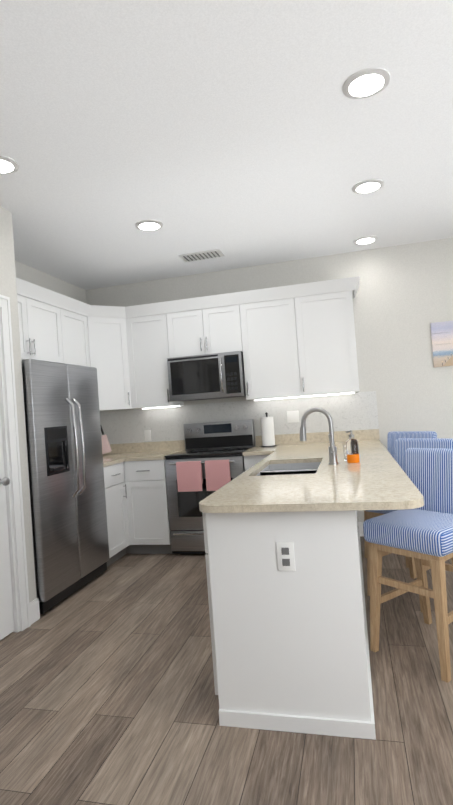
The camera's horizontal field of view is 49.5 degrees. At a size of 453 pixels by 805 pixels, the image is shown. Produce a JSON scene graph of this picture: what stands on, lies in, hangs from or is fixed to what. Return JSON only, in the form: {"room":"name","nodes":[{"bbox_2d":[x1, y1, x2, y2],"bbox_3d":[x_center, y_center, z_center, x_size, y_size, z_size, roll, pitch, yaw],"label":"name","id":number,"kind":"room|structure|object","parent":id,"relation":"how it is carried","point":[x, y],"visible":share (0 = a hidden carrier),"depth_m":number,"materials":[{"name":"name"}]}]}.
{"room":"kitchen","nodes":[
{"label":"kitchen","id":0,"kind":"room"},
{"bbox_2d":[0,207,36,602],"bbox_3d":[-2.078,0.090,0.686,0.120,2.740,5.437,-4,-1,14],"label":"wall","id":1,"kind":"structure","parent":0,"point":[9,267],"depth_m":3.26,"materials":[{"name":"paint"}]},
{"bbox_2d":[0,412,14,639],"bbox_3d":[-1.469,0.425,2.764,0.115,2.025,0.697,-4,-1,14],"label":"pantry door","id":2,"kind":"structure","parent":1,"relation":"in","point":[6,616],"depth_m":3.06,"materials":[{"name":"white wood"}]},
{"bbox_2d":[0,295,30,631],"bbox_3d":[-1.519,0.385,2.780,0.145,2.137,0.884,-4,-1,14],"label":"door frame","id":3,"kind":"structure","parent":1,"relation":"attached to","point":[15,514],"depth_m":3.09,"materials":[{"name":"white wood"}]},
{"bbox_2d":[20,263,87,303],"bbox_3d":[-1.687,0.125,4.729,0.100,2.740,1.410,-4,-1,14],"label":"wall","id":4,"kind":"structure","parent":0,"point":[27,273],"depth_m":4.82,"materials":[{"name":"paint"}]},
{"bbox_2d":[17,288,59,362],"bbox_3d":[-1.720,-0.578,3.882,0.345,0.520,0.935,-4,-1,14],"label":"upper cabinet","id":5,"kind":"object","parent":4,"relation":"attached to","point":[39,334],"depth_m":3.98,"materials":[{"name":"white wood"}]},
{"bbox_2d":[56,300,91,366],"bbox_3d":[-1.516,-0.374,4.544,0.389,0.935,0.567,-4,-1,14],"label":"upper cabinet","id":6,"kind":"object","parent":4,"relation":"attached to","point":[75,342],"depth_m":4.49,"materials":[{"name":"white wood"}]},
{"bbox_2d":[76,304,139,411],"bbox_3d":[-1.258,-0.425,5.010,0.670,1.015,0.687,-4,-1,14],"label":"upper cabinet","id":7,"kind":"object","parent":4,"relation":"attached to","point":[110,331],"depth_m":4.85,"materials":[{"name":"white wood"}]},
{"bbox_2d":[0,536,452,804],"bbox_3d":[1.461,1.264,0.845,6.750,0.100,7.699,-4,-1,14],"label":"floor","id":8,"kind":"structure","parent":0,"point":[108,696],"depth_m":2.11,"materials":[{"name":"brown wood"}]},
{"bbox_2d":[21,359,109,613],"bbox_3d":[-1.440,0.585,3.818,0.734,1.730,0.916,-4,-1,14],"label":"refrigerator","id":9,"kind":"object","parent":8,"relation":"on","point":[66,481],"visible":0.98,"depth_m":3.60,"materials":[{"name":"grey metal"}]},
{"bbox_2d":[100,409,159,566],"bbox_3d":[-1.219,0.773,4.791,0.678,1.383,1.065,-4,-1,14],"label":"base cabinet","id":10,"kind":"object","parent":8,"relation":"on","point":[132,492],"depth_m":4.59,"materials":[{"name":"white wood"}]},
{"bbox_2d":[101,425,111,453],"bbox_3d":[-1.297,0.389,5.131,0.166,0.312,0.100,-4,-1,-6],"label":"knife block","id":11,"kind":"object","parent":10,"relation":"on","point":[106,447],"visible":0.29,"depth_m":5.08,"materials":[{"name":"pink"}]},
{"bbox_2d":[165,419,254,553],"bbox_3d":[-0.123,0.780,4.703,0.728,1.170,0.718,-4,-1,14],"label":"range","id":12,"kind":"object","parent":8,"relation":"on","point":[207,461],"visible":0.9,"depth_m":4.46,"materials":[{"name":"grey metal"}]},
{"bbox_2d":[180,391,423,739],"bbox_3d":[0.679,0.615,3.342,0.900,1.383,2.987,-4,-1,14],"label":"kitchen island","id":13,"kind":"structure","parent":8,"relation":"on","point":[287,613],"depth_m":2.00,"materials":[{"name":"white"}]},
{"bbox_2d":[260,412,276,446],"bbox_3d":[0.400,0.261,4.769,0.150,0.332,0.150,-4,-1,14],"label":"paper towel holder","id":14,"kind":"object","parent":13,"relation":"on","point":[267,431],"visible":1,"depth_m":4.71,"materials":[{"name":"white paper"}]},
{"bbox_2d":[343,445,346,460],"bbox_3d":[0.791,0.325,3.176,0.072,0.100,0.072,-4,-1,14],"label":"drinking glass","id":15,"kind":"object","parent":13,"relation":"on","point":[345,453],"visible":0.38,"depth_m":3.16,"materials":[{"name":"glass"}]},
{"bbox_2d":[346,430,359,462],"bbox_3d":[0.785,0.273,3.064,0.077,0.201,0.077,-4,-1,14],"label":"soap dispenser","id":16,"kind":"object","parent":13,"relation":"on","point":[352,447],"visible":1,"depth_m":3.03,"materials":[{"name":"orange plastic"}]},
{"bbox_2d":[364,431,436,567],"bbox_3d":[1.444,0.760,4.074,0.522,1.008,0.450,-3,-1,-37],"label":"bar stool","id":17,"kind":"object","parent":8,"relation":"on","point":[392,436],"visible":0.17,"depth_m":4.18,"materials":[{"name":"fabric"}]},
{"bbox_2d":[363,448,452,682],"bbox_3d":[1.048,0.765,2.554,0.522,1.008,0.450,-3,-1,-37],"label":"bar stool","id":18,"kind":"object","parent":8,"relation":"on","point":[422,536],"visible":1,"depth_m":2.54,"materials":[{"name":"fabric"}]},
{"bbox_2d":[364,438,452,612],"bbox_3d":[1.239,0.762,3.277,0.522,1.008,0.450,-3,-1,-37],"label":"bar stool","id":19,"kind":"object","parent":8,"relation":"on","point":[402,445],"visible":0.12,"depth_m":3.36,"materials":[{"name":"fabric"}]},
{"bbox_2d":[0,0,452,289],"bbox_3d":[-0.622,-1.427,1.361,10.640,0.100,7.699,-4,-1,14],"label":"ceiling","id":20,"kind":"structure","parent":0,"point":[242,133],"depth_m":2.54,"materials":[{"name":"paint"}]},
{"bbox_2d":[0,155,18,173],"bbox_3d":[-1.255,-1.305,2.700,0.210,0.012,0.210,-4,-1,14],"label":"recessed light","id":21,"kind":"object","parent":20,"relation":"in","point":[8,165],"visible":1,"depth_m":2.71,"materials":[{"name":"white"}]},
{"bbox_2d":[135,220,162,230],"bbox_3d":[-0.585,-1.337,3.717,0.210,0.012,0.210,-4,-1,14],"label":"recessed light","id":22,"kind":"object","parent":20,"relation":"in","point":[148,225],"visible":1,"depth_m":3.70,"materials":[{"name":"white"}]},
{"bbox_2d":[179,249,223,261],"bbox_3d":[-0.228,-1.349,4.520,0.380,0.012,0.200,-4,-1,14],"label":"ceiling vent","id":23,"kind":"object","parent":20,"relation":"in","point":[209,254],"visible":0.98,"depth_m":4.50,"materials":[{"name":"white plastic"}]},
{"bbox_2d":[353,236,377,244],"bbox_3d":[1.252,-1.456,4.420,0.210,0.012,0.210,-4,-1,14],"label":"recessed light","id":24,"kind":"object","parent":20,"relation":"in","point":[365,240],"visible":0.96,"depth_m":4.40,"materials":[{"name":"white plastic"}]},
{"bbox_2d":[342,67,389,98],"bbox_3d":[0.635,-1.446,2.235,0.210,0.012,0.210,-4,-1,14],"label":"recessed light","id":25,"kind":"object","parent":20,"relation":"in","point":[366,83],"visible":1,"depth_m":2.22,"materials":[{"name":"white plastic"}]},
{"bbox_2d":[352,179,383,193],"bbox_3d":[0.954,-1.452,3.311,0.210,0.012,0.210,-4,-1,14],"label":"recessed light","id":26,"kind":"object","parent":20,"relation":"in","point":[368,186],"visible":1,"depth_m":3.29,"materials":[{"name":"white"}]},
{"bbox_2d":[88,238,452,529],"bbox_3d":[1.943,-0.135,4.628,7.210,2.740,0.120,-4,-1,14],"label":"wall","id":27,"kind":"structure","parent":0,"point":[402,299],"depth_m":4.67,"materials":[{"name":"paint"}]},
{"bbox_2d":[128,301,183,407],"bbox_3d":[-0.767,-0.460,5.040,0.489,1.015,0.391,-4,-1,14],"label":"upper cabinet","id":28,"kind":"object","parent":27,"relation":"attached to","point":[149,322],"depth_m":4.89,"materials":[{"name":"white wood"}]},
{"bbox_2d":[168,292,243,357],"bbox_3d":[-0.184,-0.737,4.917,0.740,0.550,0.345,-4,-1,14],"label":"upper cabinet","id":29,"kind":"object","parent":27,"relation":"attached to","point":[203,325],"depth_m":4.74,"materials":[{"name":"white wood"}]},
{"bbox_2d":[167,351,245,400],"bbox_3d":[-0.165,-0.247,4.842,0.732,0.420,0.480,-4,-1,14],"label":"microwave","id":30,"kind":"object","parent":29,"relation":"attached to","point":[207,376],"visible":1,"depth_m":4.66,"materials":[{"name":"grey metal"}]},
{"bbox_2d":[240,286,295,399],"bbox_3d":[0.471,-0.553,4.753,0.580,1.015,0.345,-4,-1,14],"label":"upper cabinet","id":31,"kind":"object","parent":27,"relation":"attached to","point":[263,312],"depth_m":4.61,"materials":[{"name":"white wood"}]},
{"bbox_2d":[284,277,358,397],"bbox_3d":[0.917,-0.586,4.641,0.580,1.015,0.345,-4,-1,14],"label":"upper cabinet","id":32,"kind":"object","parent":27,"relation":"attached to","point":[295,341],"depth_m":4.48,"materials":[{"name":"white wood"}]},
{"bbox_2d":[358,522,363,535],"bbox_3d":[3.375,1.062,4.201,4.345,0.135,0.016,-4,-1,14],"label":"baseboard","id":33,"kind":"structure","parent":27,"relation":"attached to","point":[360,524],"depth_m":4.72,"materials":[{"name":"white"}]},
{"bbox_2d":[430,321,452,366],"bbox_3d":[2.109,-0.547,4.510,0.410,0.412,0.022,-4,-1,14],"label":"framed picture","id":34,"kind":"object","parent":27,"relation":"attached to","point":[443,338],"visible":0.96,"depth_m":4.53,"materials":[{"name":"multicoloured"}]}
]}

